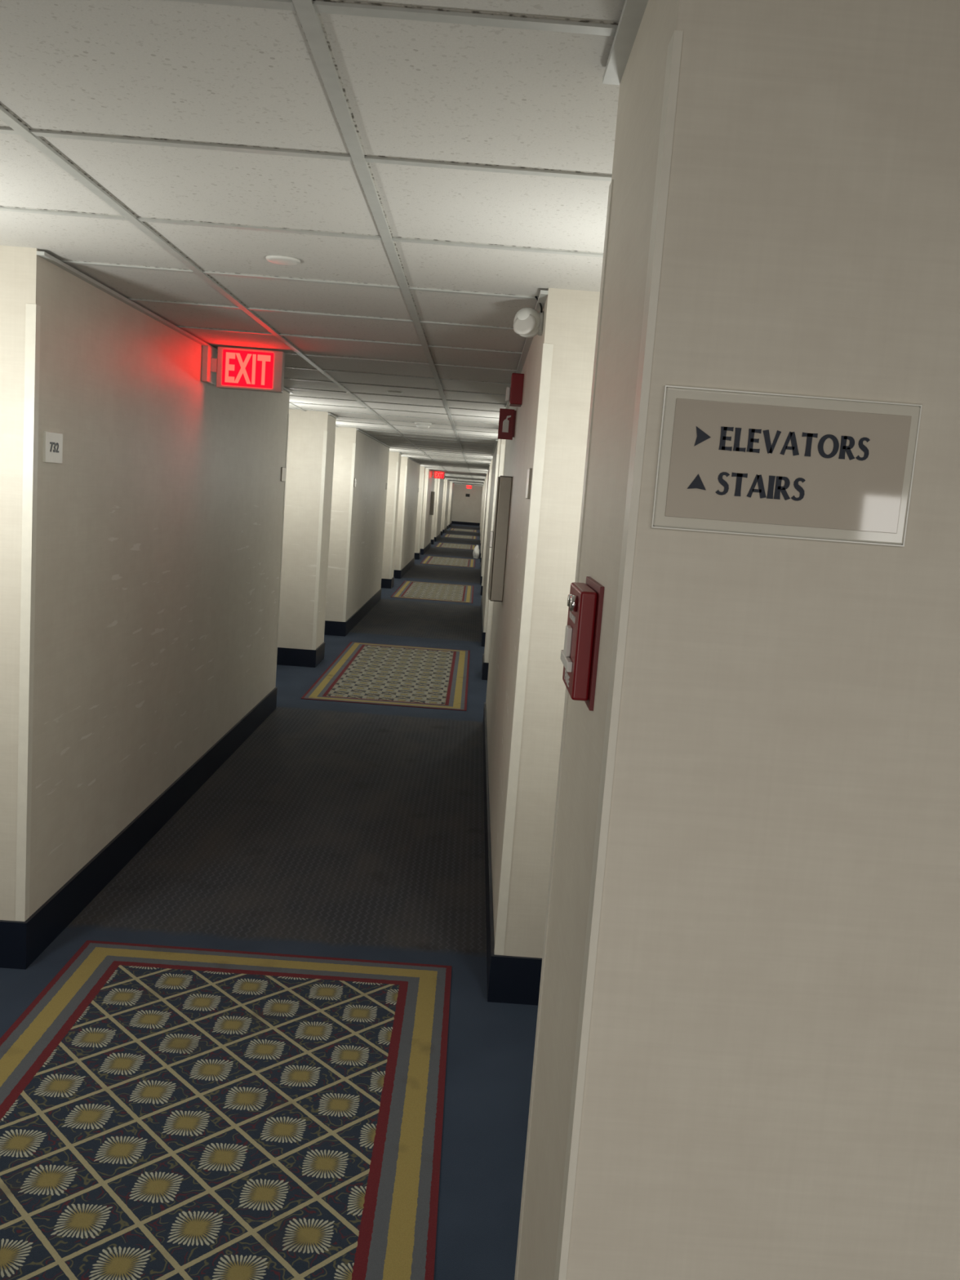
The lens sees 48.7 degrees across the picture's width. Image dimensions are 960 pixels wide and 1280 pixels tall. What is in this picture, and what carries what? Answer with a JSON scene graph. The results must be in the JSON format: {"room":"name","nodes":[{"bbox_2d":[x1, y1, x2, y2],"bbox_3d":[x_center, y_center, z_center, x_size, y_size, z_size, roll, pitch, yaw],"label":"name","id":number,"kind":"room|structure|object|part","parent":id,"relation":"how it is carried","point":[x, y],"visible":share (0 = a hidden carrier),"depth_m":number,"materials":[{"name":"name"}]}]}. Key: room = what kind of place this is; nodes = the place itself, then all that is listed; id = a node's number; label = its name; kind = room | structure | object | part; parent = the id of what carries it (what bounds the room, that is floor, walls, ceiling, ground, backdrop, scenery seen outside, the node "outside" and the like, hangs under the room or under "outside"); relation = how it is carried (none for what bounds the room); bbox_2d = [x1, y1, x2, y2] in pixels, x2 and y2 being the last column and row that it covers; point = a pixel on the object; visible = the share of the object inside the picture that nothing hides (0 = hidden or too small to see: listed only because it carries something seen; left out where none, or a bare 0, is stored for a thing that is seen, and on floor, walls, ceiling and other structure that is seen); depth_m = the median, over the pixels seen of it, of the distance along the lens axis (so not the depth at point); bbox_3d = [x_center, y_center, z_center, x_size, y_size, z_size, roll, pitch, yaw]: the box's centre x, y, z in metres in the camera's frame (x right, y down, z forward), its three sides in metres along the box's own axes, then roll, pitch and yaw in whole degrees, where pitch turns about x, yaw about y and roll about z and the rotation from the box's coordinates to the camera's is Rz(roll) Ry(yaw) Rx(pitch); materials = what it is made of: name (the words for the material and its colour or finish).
{"room":"hotel corridor","nodes":[
{"label":"hotel corridor","id":0,"kind":"room"},
{"bbox_2d":[0,245,289,921],"bbox_3d":[-1.614,-0.339,5.169,0.550,2.154,4.072,4,8,-1],"label":"wall","id":1,"kind":"structure","parent":0,"point":[158,540],"depth_m":3.91,"materials":[{"name":"paint"}]},
{"bbox_2d":[15,303,40,921],"bbox_3d":[-1.351,-0.048,3.168,0.029,1.849,0.032,4,8,-1],"label":"trim","id":2,"kind":"structure","parent":1,"relation":"attached to","point":[33,313],"depth_m":3.15,"materials":[{"name":"beige plastic"}]},
{"bbox_2d":[42,431,62,463],"bbox_3d":[-1.295,-0.584,3.220,0.011,0.092,0.130,4,8,-1],"label":"number plaque","id":3,"kind":"object","parent":1,"relation":"attached to","point":[52,442],"visible":1,"depth_m":3.21,"materials":[{"name":"white plastic"}]},
{"bbox_2d":[0,687,277,969],"bbox_3d":[-1.683,0.652,5.303,0.562,0.150,4.096,4,8,-1],"label":"baseboard","id":4,"kind":"structure","parent":1,"relation":"attached to","point":[21,943],"depth_m":4.04,"materials":[{"name":"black rubber"}]},
{"bbox_2d":[36,250,293,393],"bbox_3d":[-1.250,-1.370,5.031,0.022,0.010,4.072,4,8,-1],"label":"trim","id":5,"kind":"structure","parent":1,"relation":"attached to","point":[46,256],"depth_m":3.63,"materials":[{"name":"metal"}]},
{"bbox_2d":[200,345,284,393],"bbox_3d":[-1.089,-1.252,4.906,0.357,0.185,0.150,4,8,-1],"label":"exit sign","id":6,"kind":"object","parent":1,"relation":"attached to","point":[235,368],"visible":1,"depth_m":4.89,"materials":[{"name":"red plastic"}]},
{"bbox_3d":[-1.071,-1.250,4.894,0.232,0.159,0.004,4,8,-1],"label":"panel","id":7,"kind":"part","parent":6,"relation":"part of","materials":[{"name":"red plastic"}]},
{"bbox_2d":[274,413,288,688],"bbox_3d":[-1.355,-0.588,7.176,0.029,1.849,0.032,4,8,-1],"label":"trim","id":8,"kind":"structure","parent":1,"relation":"attached to","point":[288,414],"depth_m":7.17,"materials":[{"name":"beige paint"}]},
{"bbox_2d":[280,466,285,481],"bbox_3d":[-1.300,-1.094,7.010,0.010,0.092,0.130,4,8,-1],"label":"number plaque","id":9,"kind":"object","parent":1,"relation":"attached to","point":[282,468],"visible":1,"depth_m":6.99,"materials":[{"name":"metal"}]},
{"bbox_2d":[0,524,537,1279],"bbox_3d":[0.200,-2.083,27.619,5.300,0.100,61.700,4,8,-1],"label":"floor","id":10,"kind":"structure","parent":0,"point":[335,828],"depth_m":4.25,"materials":[{"name":"carpet"}]},
{"bbox_2d":[0,940,451,1279],"bbox_3d":[-0.695,1.304,1.562,1.210,0.004,3.950,4,8,-1],"label":"rug","id":11,"kind":"object","parent":10,"relation":"on","point":[167,1113],"visible":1,"depth_m":2.60,"materials":[{"name":"multicoloured carpet"}]},
{"bbox_2d":[301,641,470,711],"bbox_3d":[-0.704,0.268,9.252,1.210,0.004,3.054,4,8,-1],"label":"rug","id":12,"kind":"object","parent":10,"relation":"on","point":[363,673],"visible":1,"depth_m":8.87,"materials":[{"name":"carpet"}]},
{"bbox_2d":[390,580,473,603],"bbox_3d":[-0.712,-0.790,17.111,1.210,0.004,3.054,4,8,-1],"label":"inlay","id":13,"kind":"object","parent":10,"relation":"on","point":[407,589],"visible":1,"depth_m":16.88,"materials":[{"name":"carpet"}]},
{"bbox_2d":[420,555,475,567],"bbox_3d":[-0.721,-1.848,24.970,1.210,0.004,3.054,4,8,-1],"label":"rug","id":14,"kind":"object","parent":10,"relation":"on","point":[432,560],"visible":1,"depth_m":24.79,"materials":[{"name":"carpet"}]},
{"bbox_2d":[435,542,475,549],"bbox_3d":[-0.729,-2.907,32.829,1.210,0.004,3.054,4,8,-1],"label":"rug","id":15,"kind":"object","parent":10,"relation":"on","point":[439,544],"visible":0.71,"depth_m":32.71,"materials":[{"name":"carpet"}]},
{"bbox_2d":[444,533,476,539],"bbox_3d":[-0.738,-3.965,40.688,1.210,0.004,3.054,4,8,-1],"label":"rug","id":16,"kind":"object","parent":10,"relation":"on","point":[446,535],"visible":1,"depth_m":40.57,"materials":[{"name":"carpet"}]},
{"bbox_2d":[449,528,476,532],"bbox_3d":[-0.746,-5.023,48.547,1.210,0.004,3.054,4,8,-1],"label":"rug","id":17,"kind":"object","parent":10,"relation":"on","point":[451,529],"visible":1,"depth_m":48.41,"materials":[{"name":"carpet"}]},
{"bbox_2d":[472,545,479,559],"bbox_3d":[-0.094,-2.243,26.947,0.172,0.351,0.298,4,8,-1],"label":"laundry bag","id":18,"kind":"object","parent":10,"relation":"on","point":[476,550],"visible":1,"depth_m":26.86,"materials":[{"name":"white fabric"}]},
{"bbox_2d":[277,408,336,649],"bbox_3d":[-1.619,-0.884,9.218,0.550,2.154,0.503,4,8,-1],"label":"wall","id":19,"kind":"structure","parent":0,"point":[306,428],"depth_m":8.98,"materials":[{"name":"paint"}]},
{"bbox_2d":[276,641,324,667],"bbox_3d":[-1.687,0.107,9.351,0.562,0.150,0.527,4,8,-1],"label":"baseboard","id":20,"kind":"structure","parent":19,"relation":"attached to","point":[285,656],"depth_m":9.09,"materials":[{"name":"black rubber"}]},
{"bbox_2d":[311,431,328,649],"bbox_3d":[-1.357,-0.831,8.986,0.029,1.849,0.032,4,8,-1],"label":"trim","id":21,"kind":"structure","parent":19,"relation":"attached to","point":[325,433],"depth_m":8.97,"materials":[{"name":"white paint"}]},
{"bbox_2d":[323,434,335,642],"bbox_3d":[-1.357,-0.895,9.457,0.029,1.849,0.032,4,8,-1],"label":"trim","id":22,"kind":"structure","parent":19,"relation":"attached to","point":[335,434],"depth_m":9.45,"materials":[{"name":"white paint"}]},
{"bbox_2d":[328,413,338,418],"bbox_3d":[-1.254,-1.915,9.080,0.022,0.010,0.503,4,8,-1],"label":"trim","id":23,"kind":"structure","parent":19,"relation":"attached to","point":[329,414],"depth_m":9.01,"materials":[{"name":"metal"}]},
{"bbox_2d":[0,0,625,485],"bbox_3d":[0.368,-4.308,27.320,5.300,0.107,61.700,4,8,-1],"label":"ceiling","id":24,"kind":"structure","parent":0,"point":[429,168],"depth_m":2.09,"materials":[{"name":"tile"}]},
{"bbox_2d":[266,254,300,265],"bbox_3d":[-0.539,-1.039,2.907,0.094,0.008,0.094,4,8,-1],"label":"sprinkler cover","id":25,"kind":"object","parent":24,"relation":"attached to","point":[276,259],"visible":1,"depth_m":2.88,"materials":[{"name":"white plastic"}]},
{"bbox_2d":[387,391,402,393],"bbox_3d":[-0.525,-1.529,6.554,0.094,0.008,0.094,4,8,-1],"label":"sprinkler cover","id":26,"kind":"object","parent":24,"relation":"attached to","point":[391,392],"visible":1,"depth_m":6.52,"materials":[{"name":"white plastic"}]},
{"bbox_2d":[414,422,431,428],"bbox_3d":[-0.496,-1.865,9.233,0.150,0.052,0.150,4,8,-1],"label":"smoke detector","id":27,"kind":"object","parent":24,"relation":"attached to","point":[419,424],"visible":1,"depth_m":9.18,"materials":[{"name":"white plastic"}]},
{"bbox_2d":[324,426,389,622],"bbox_3d":[-1.623,-1.397,13.028,0.550,2.154,4.072,4,8,-1],"label":"wall","id":28,"kind":"structure","parent":0,"point":[371,456],"depth_m":11.56,"materials":[{"name":"paint"}]},
{"bbox_2d":[342,443,355,622],"bbox_3d":[-1.359,-1.106,11.027,0.029,1.849,0.032,4,8,-1],"label":"trim","id":29,"kind":"structure","parent":28,"relation":"attached to","point":[353,444],"depth_m":11.01,"materials":[{"name":"white paint"}]},
{"bbox_2d":[324,588,381,636],"bbox_3d":[-1.692,-0.406,13.162,0.562,0.150,4.096,4,8,-1],"label":"baseboard","id":30,"kind":"structure","parent":28,"relation":"attached to","point":[331,628],"depth_m":11.57,"materials":[{"name":"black rubber"}]},
{"bbox_2d":[355,428,391,448],"bbox_3d":[-1.258,-2.428,12.890,0.022,0.010,4.072,4,8,-1],"label":"trim","id":31,"kind":"structure","parent":28,"relation":"attached to","point":[359,430],"depth_m":12.34,"materials":[{"name":"metal"}]},
{"bbox_2d":[380,465,388,588],"bbox_3d":[-1.363,-1.646,15.036,0.029,1.849,0.032,4,8,-1],"label":"trim","id":32,"kind":"structure","parent":28,"relation":"attached to","point":[388,465],"depth_m":15.03,"materials":[{"name":"white paint"}]},
{"bbox_2d":[381,451,401,578],"bbox_3d":[-1.627,-1.942,17.077,0.550,2.154,0.503,4,8,-1],"label":"wall","id":33,"kind":"structure","parent":0,"point":[393,457],"depth_m":16.85,"materials":[{"name":"paint"}]},
{"bbox_2d":[381,577,394,588],"bbox_3d":[-1.696,-0.952,17.210,0.562,0.150,0.527,4,8,-1],"label":"baseboard","id":34,"kind":"structure","parent":33,"relation":"attached to","point":[385,583],"depth_m":16.95,"materials":[{"name":"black rubber"}]},
{"bbox_2d":[389,462,398,578],"bbox_3d":[-1.365,-1.890,16.845,0.029,1.849,0.032,4,8,-1],"label":"trim","id":35,"kind":"structure","parent":33,"relation":"attached to","point":[397,468],"depth_m":16.83,"materials":[{"name":"white paint"}]},
{"bbox_2d":[394,456,420,569],"bbox_3d":[-1.631,-2.455,20.887,0.550,2.154,4.072,4,8,-1],"label":"wall","id":36,"kind":"structure","parent":0,"point":[413,468],"depth_m":19.81,"materials":[{"name":"paint"}]},
{"bbox_2d":[399,466,407,570],"bbox_3d":[-1.367,-2.165,18.887,0.029,1.849,0.032,4,8,-1],"label":"trim","id":37,"kind":"structure","parent":36,"relation":"attached to","point":[406,471],"depth_m":18.87,"materials":[{"name":"white paint"}]},
{"bbox_2d":[393,557,414,578],"bbox_3d":[-1.700,-1.465,21.021,0.562,0.150,4.096,4,8,-1],"label":"baseboard","id":38,"kind":"structure","parent":36,"relation":"attached to","point":[397,574],"depth_m":19.70,"materials":[{"name":"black rubber"}]},
{"bbox_2d":[414,466,425,552],"bbox_3d":[-1.636,-3.001,24.936,0.550,2.154,0.503,4,8,-1],"label":"wall","id":39,"kind":"structure","parent":0,"point":[422,470],"depth_m":24.71,"materials":[{"name":"paint"}]},
{"bbox_2d":[413,551,420,559],"bbox_3d":[-1.704,-2.010,25.070,0.562,0.150,0.527,4,8,-1],"label":"baseboard","id":40,"kind":"structure","parent":39,"relation":"attached to","point":[417,556],"depth_m":24.81,"materials":[{"name":"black rubber"}]},
{"bbox_2d":[417,473,424,553],"bbox_3d":[-1.374,-2.948,24.704,0.029,1.849,0.032,4,8,-1],"label":"trim","id":41,"kind":"structure","parent":39,"relation":"attached to","point":[423,473],"depth_m":24.69,"materials":[{"name":"white paint"}]},
{"bbox_2d":[420,468,435,548],"bbox_3d":[-1.640,-3.514,28.746,0.550,2.154,4.072,4,8,-1],"label":"wall","id":42,"kind":"structure","parent":0,"point":[431,481],"depth_m":27.60,"materials":[{"name":"paint"}]},
{"bbox_2d":[422,475,428,548],"bbox_3d":[-1.376,-3.223,26.746,0.029,1.849,0.032,4,8,-1],"label":"trim","id":43,"kind":"structure","parent":42,"relation":"attached to","point":[427,475],"depth_m":26.73,"materials":[{"name":"beige paint"}]},
{"bbox_2d":[420,542,431,555],"bbox_3d":[-1.709,-2.523,28.880,0.562,0.150,4.096,4,8,-1],"label":"baseboard","id":44,"kind":"structure","parent":42,"relation":"attached to","point":[423,551],"depth_m":27.85,"materials":[{"name":"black rubber"}]},
{"bbox_2d":[429,491,435,515],"bbox_3d":[-1.307,-3.754,29.158,0.092,0.630,0.400,4,8,-1],"label":"upper cabinet","id":45,"kind":"object","parent":42,"relation":"attached to","point":[433,493],"visible":1,"depth_m":28.97,"materials":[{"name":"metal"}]},
{"bbox_2d":[431,471,445,479],"bbox_3d":[-1.115,-4.425,28.473,0.357,0.185,0.150,4,8,-1],"label":"exit sign","id":46,"kind":"object","parent":42,"relation":"attached to","point":[436,474],"visible":1,"depth_m":28.46,"materials":[{"name":"red plastic"}]},
{"bbox_3d":[-1.096,-4.423,28.461,0.232,0.159,0.004,4,8,-1],"label":"panel","id":47,"kind":"part","parent":46,"relation":"part of","materials":[{"name":"red plastic"}]},
{"bbox_2d":[431,478,438,539],"bbox_3d":[-1.644,-4.059,32.795,0.550,2.154,0.503,4,8,-1],"label":"wall","id":48,"kind":"structure","parent":0,"point":[436,479],"depth_m":32.59,"materials":[{"name":"paint"}]},
{"bbox_2d":[434,478,444,537],"bbox_3d":[-1.649,-4.572,36.605,0.550,2.154,4.072,4,8,-1],"label":"wall","id":49,"kind":"structure","parent":0,"point":[441,482],"depth_m":35.56,"materials":[{"name":"paint"}]},
{"bbox_2d":[434,533,440,542],"bbox_3d":[-1.717,-3.581,36.739,0.562,0.150,4.096,4,8,-1],"label":"baseboard","id":50,"kind":"structure","parent":49,"relation":"attached to","point":[438,536],"depth_m":35.63,"materials":[{"name":"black rubber"}]},
{"bbox_2d":[440,478,445,531],"bbox_3d":[-1.653,-5.117,40.654,0.550,2.154,0.503,4,8,-1],"label":"wall","id":51,"kind":"structure","parent":0,"point":[444,486],"depth_m":40.42,"materials":[{"name":"paint"}]},
{"bbox_2d":[442,479,449,529],"bbox_3d":[-1.657,-5.630,44.465,0.550,2.154,4.072,4,8,-1],"label":"wall","id":52,"kind":"structure","parent":0,"point":[447,482],"depth_m":43.39,"materials":[{"name":"paint"}]},
{"bbox_2d":[447,481,451,525],"bbox_3d":[-1.661,-6.176,48.513,0.550,2.154,0.503,4,8,-1],"label":"wall","id":53,"kind":"structure","parent":0,"point":[450,482],"depth_m":48.27,"materials":[{"name":"paint"}]},
{"bbox_2d":[448,482,453,524],"bbox_3d":[-1.666,-6.689,52.324,0.550,2.154,4.072,4,8,-1],"label":"wall","id":54,"kind":"structure","parent":0,"point":[452,483],"depth_m":51.30,"materials":[{"name":"paint"}]},
{"bbox_2d":[451,484,482,523],"bbox_3d":[-0.671,-7.362,57.885,2.557,2.154,0.100,4,8,-1],"label":"wall","id":55,"kind":"structure","parent":0,"point":[464,508],"depth_m":57.83,"materials":[{"name":"paint"}]},
{"bbox_2d":[451,520,479,525],"bbox_3d":[-0.745,-6.364,57.962,2.557,0.150,0.011,4,8,-1],"label":"baseboard","id":56,"kind":"structure","parent":55,"relation":"attached to","point":[452,522],"depth_m":57.96,"materials":[{"name":"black rubber"}]},
{"bbox_2d":[466,484,471,488],"bbox_3d":[-0.594,-8.316,57.677,0.300,0.186,0.057,4,8,-1],"label":"exit sign","id":57,"kind":"object","parent":55,"relation":"attached to","point":[468,486],"visible":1,"depth_m":57.65,"materials":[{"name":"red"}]},
{"bbox_2d":[480,483,484,529],"bbox_3d":[0.345,-5.482,44.487,0.550,2.154,4.072,4,8,-1],"label":"wall","id":58,"kind":"structure","parent":0,"point":[483,483],"depth_m":43.19,"materials":[{"name":"paint"}]},
{"bbox_2d":[480,480,484,540],"bbox_3d":[0.353,-4.424,36.628,0.550,2.154,4.072,4,8,-1],"label":"wall","id":59,"kind":"structure","parent":0,"point":[484,481],"depth_m":35.61,"materials":[{"name":"paint"}]},
{"bbox_2d":[480,478,485,537],"bbox_3d":[0.357,-3.911,32.817,0.550,2.154,0.503,4,8,-1],"label":"wall","id":60,"kind":"structure","parent":0,"point":[485,478],"depth_m":32.57,"materials":[{"name":"paint"}]},
{"bbox_2d":[480,473,487,546],"bbox_3d":[0.362,-3.366,28.768,0.550,2.154,4.072,4,8,-1],"label":"wall","id":61,"kind":"structure","parent":0,"point":[486,473],"depth_m":28.64,"materials":[{"name":"paint"}]},
{"bbox_2d":[480,480,486,552],"bbox_3d":[0.102,-3.114,26.762,0.029,1.849,0.032,4,8,-1],"label":"trim","id":62,"kind":"structure","parent":61,"relation":"attached to","point":[486,481],"depth_m":26.75,"materials":[{"name":"beige paint"}]},
{"bbox_2d":[480,463,490,568],"bbox_3d":[0.370,-2.308,20.910,0.550,2.154,4.072,4,8,-1],"label":"wall","id":63,"kind":"structure","parent":0,"point":[489,468],"depth_m":20.72,"materials":[{"name":"paint"}]},
{"bbox_2d":[480,564,482,584],"bbox_3d":[0.290,-1.318,21.043,0.562,0.150,4.096,4,8,-1],"label":"baseboard","id":64,"kind":"structure","parent":63,"relation":"attached to","point":[481,576],"depth_m":19.90,"materials":[{"name":"blue rubber"}]},
{"bbox_2d":[481,471,490,576],"bbox_3d":[0.111,-2.055,18.903,0.029,1.849,0.032,4,8,-1],"label":"trim","id":65,"kind":"structure","parent":63,"relation":"attached to","point":[489,472],"depth_m":18.89,"materials":[{"name":"white paint"}]},
{"bbox_2d":[481,459,492,582],"bbox_3d":[0.374,-1.795,17.099,0.550,2.154,0.503,4,8,-1],"label":"wall","id":66,"kind":"structure","parent":0,"point":[491,460],"depth_m":17.09,"materials":[{"name":"paint"}]},
{"bbox_2d":[481,469,491,586],"bbox_3d":[0.113,-1.780,16.861,0.029,1.849,0.032,4,8,-1],"label":"trim","id":67,"kind":"structure","parent":66,"relation":"attached to","point":[491,469],"depth_m":16.85,"materials":[{"name":"white paint"}]},
{"bbox_2d":[482,439,500,632],"bbox_3d":[0.379,-1.249,13.050,0.550,2.154,4.072,4,8,-1],"label":"wall","id":68,"kind":"structure","parent":0,"point":[497,448],"depth_m":12.62,"materials":[{"name":"paint"}]},
{"bbox_2d":[480,595,485,646],"bbox_3d":[0.298,-0.259,13.184,0.562,0.150,4.096,4,8,-1],"label":"baseboard","id":69,"kind":"structure","parent":68,"relation":"attached to","point":[482,634],"depth_m":11.90,"materials":[{"name":"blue rubber"}]},
{"bbox_2d":[482,467,492,589],"bbox_3d":[0.115,-1.537,15.052,0.029,1.849,0.032,4,8,-1],"label":"trim","id":70,"kind":"structure","parent":68,"relation":"attached to","point":[491,468],"depth_m":15.04,"materials":[{"name":"white paint"}]},
{"bbox_2d":[483,453,499,632],"bbox_3d":[0.119,-0.997,11.044,0.029,1.849,0.032,4,8,-1],"label":"trim","id":71,"kind":"structure","parent":68,"relation":"attached to","point":[498,455],"depth_m":11.04,"materials":[{"name":"white paint"}]},
{"bbox_2d":[491,439,497,455],"bbox_3d":[0.173,-2.322,12.906,0.022,0.010,4.072,4,8,-1],"label":"trim","id":72,"kind":"structure","parent":68,"relation":"attached to","point":[496,440],"depth_m":12.26,"materials":[{"name":"metal"}]},
{"bbox_2d":[484,439,506,662],"bbox_3d":[0.383,-0.736,9.240,0.550,2.154,0.503,4,8,-1],"label":"wall","id":73,"kind":"structure","parent":0,"point":[502,441],"depth_m":9.08,"materials":[{"name":"paint"}]},
{"bbox_2d":[481,653,488,679],"bbox_3d":[0.302,0.254,9.373,0.562,0.150,0.527,4,8,-1],"label":"baseboard","id":74,"kind":"structure","parent":73,"relation":"attached to","point":[485,665],"depth_m":9.11,"materials":[{"name":"blue rubber"}]},
{"bbox_2d":[484,446,500,653],"bbox_3d":[0.121,-0.786,9.473,0.029,1.849,0.032,4,8,-1],"label":"trim","id":75,"kind":"structure","parent":73,"relation":"attached to","point":[500,446],"depth_m":9.54,"materials":[{"name":"beige paint"}]},
{"bbox_2d":[484,444,504,662],"bbox_3d":[0.121,-0.722,9.002,0.029,1.849,0.032,4,8,-1],"label":"trim","id":76,"kind":"structure","parent":73,"relation":"attached to","point":[502,446],"depth_m":9.05,"materials":[{"name":"beige paint"}]},
{"bbox_2d":[485,288,599,958],"bbox_3d":[0.387,-0.191,5.191,0.550,2.154,4.072,4,8,-1],"label":"wall","id":77,"kind":"structure","parent":0,"point":[570,323],"depth_m":3.21,"materials":[{"name":"paint"}]},
{"bbox_2d":[485,442,506,702],"bbox_3d":[0.123,-0.479,7.193,0.029,1.849,0.032,4,8,-1],"label":"trim","id":78,"kind":"structure","parent":77,"relation":"attached to","point":[505,442],"depth_m":7.24,"materials":[{"name":"beige paint"}]},
{"bbox_2d":[488,475,512,601],"bbox_3d":[0.092,-0.515,5.344,0.087,0.610,0.370,4,8,-1],"label":"upper cabinet","id":79,"kind":"object","parent":77,"relation":"attached to","point":[499,535],"visible":0.99,"depth_m":5.16,"materials":[{"name":"metal"}]},
{"bbox_3d":[0.056,-0.493,5.198,0.015,0.080,0.015,4,8,-1],"label":"handle","id":80,"kind":"part","parent":79,"relation":"part of","materials":[{"name":"silver metal"}]},
{"bbox_3d":[0.068,-0.517,5.344,0.008,0.598,0.360,4,8,-1],"label":"door","id":81,"kind":"part","parent":79,"relation":"part of","materials":[{"name":"metal"}]},
{"bbox_2d":[497,408,515,439],"bbox_3d":[0.135,-1.079,5.309,0.082,0.150,0.030,4,8,-1],"label":"sign","id":82,"kind":"object","parent":77,"relation":"attached to","point":[507,419],"visible":0.99,"depth_m":5.30,"materials":[{"name":"red plastic"}]},
{"bbox_2d":[482,702,542,1005],"bbox_3d":[0.307,0.799,5.325,0.562,0.150,4.096,4,8,-1],"label":"baseboard","id":83,"kind":"structure","parent":77,"relation":"attached to","point":[513,980],"depth_m":3.30,"materials":[{"name":"blue rubber"}]},
{"bbox_2d":[505,373,524,407],"bbox_3d":[0.150,-1.083,4.602,0.072,0.130,0.130,4,8,-1],"label":"fire alarm strobe","id":84,"kind":"object","parent":77,"relation":"attached to","point":[513,393],"visible":0.96,"depth_m":4.54,"materials":[{"name":"red plastic"}]},
{"bbox_2d":[493,343,553,955],"bbox_3d":[0.128,0.061,3.185,0.029,1.849,0.032,4,8,-1],"label":"trim","id":85,"kind":"structure","parent":77,"relation":"attached to","point":[547,349],"depth_m":3.16,"materials":[{"name":"beige plastic"}]},
{"bbox_2d":[505,289,548,408],"bbox_3d":[0.181,-1.264,5.047,0.022,0.010,4.072,4,8,-1],"label":"trim","id":86,"kind":"structure","parent":77,"relation":"attached to","point":[543,295],"depth_m":4.02,"materials":[{"name":"metal"}]},
{"bbox_2d":[513,296,543,337],"bbox_3d":[0.146,-0.972,3.196,0.090,0.119,0.119,4,8,-1],"label":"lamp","id":87,"kind":"object","parent":77,"relation":"attached to","point":[527,322],"visible":1,"depth_m":3.17,"materials":[{"name":"white plastic"}]},
{"bbox_3d":[0.181,-0.961,3.221,0.018,0.072,0.072,4,8,-1],"label":"mounting plate","id":88,"kind":"part","parent":87,"relation":"part of","materials":[{"name":"white plastic"}]},
{"bbox_2d":[525,467,532,498],"bbox_3d":[0.151,-0.481,3.270,0.010,0.092,0.130,4,8,-1],"label":"number plaque","id":89,"kind":"object","parent":77,"relation":"attached to","point":[529,470],"visible":0.97,"depth_m":3.21,"materials":[{"name":"metal"}]},
{"bbox_2d":[517,0,959,1279],"bbox_3d":[1.387,0.396,1.392,2.546,2.154,0.503,4,8,-1],"label":"wall","id":90,"kind":"structure","parent":0,"point":[771,1089],"depth_m":1.11,"materials":[{"name":"paint"}]},
{"bbox_2d":[514,179,613,1279],"bbox_3d":[0.129,0.273,1.614,0.029,1.849,0.032,4,8,-1],"label":"trim","id":91,"kind":"structure","parent":90,"relation":"attached to","point":[611,187],"depth_m":1.59,"materials":[{"name":"beige paint"}]},
{"bbox_2d":[560,576,604,711],"bbox_3d":[0.124,-0.001,1.332,0.036,0.148,0.164,4,8,-1],"label":"alarm pull station","id":92,"kind":"object","parent":90,"relation":"attached to","point":[579,657],"visible":1,"depth_m":1.27,"materials":[{"name":"red plastic"}]},
{"bbox_3d":[0.110,0.008,1.335,0.006,0.050,0.104,4,8,-1],"label":"handle","id":93,"kind":"part","parent":92,"relation":"part of","materials":[{"name":"white plastic"}]},
{"bbox_2d":[554,30,683,1279],"bbox_3d":[0.119,0.335,1.145,0.008,1.849,0.036,4,8,-1],"label":"trim","id":94,"kind":"structure","parent":90,"relation":"attached to","point":[674,47],"depth_m":1.09,"materials":[{"name":"beige plastic"}]},
{"bbox_2d":[602,0,648,84],"bbox_3d":[0.184,-0.751,1.238,0.024,0.010,0.507,4,8,-1],"label":"trim","id":95,"kind":"structure","parent":90,"relation":"attached to","point":[633,11],"depth_m":1.35,"materials":[{"name":"metal"}]},
{"bbox_2d":[650,385,922,546],"bbox_3d":[0.304,-0.172,1.056,0.255,0.140,0.010,4,8,-1],"label":"direction sign","id":96,"kind":"object","parent":90,"relation":"attached to","point":[729,461],"visible":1,"depth_m":1.05,"materials":[{"name":"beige plastic"}]},
{"bbox_3d":[0.366,-2.853,24.958,0.550,2.154,0.503,4,8,-1],"label":"wall","id":97,"kind":"structure","parent":0,"visible":0},
{"bbox_2d":[480,478,487,557],"bbox_3d":[0.104,-2.839,24.720,0.029,1.849,0.032,4,8,-1],"label":"trim","id":98,"kind":"structure","parent":97,"relation":"attached to","point":[486,478],"depth_m":24.70,"materials":[{"name":"beige paint"}]}
]}

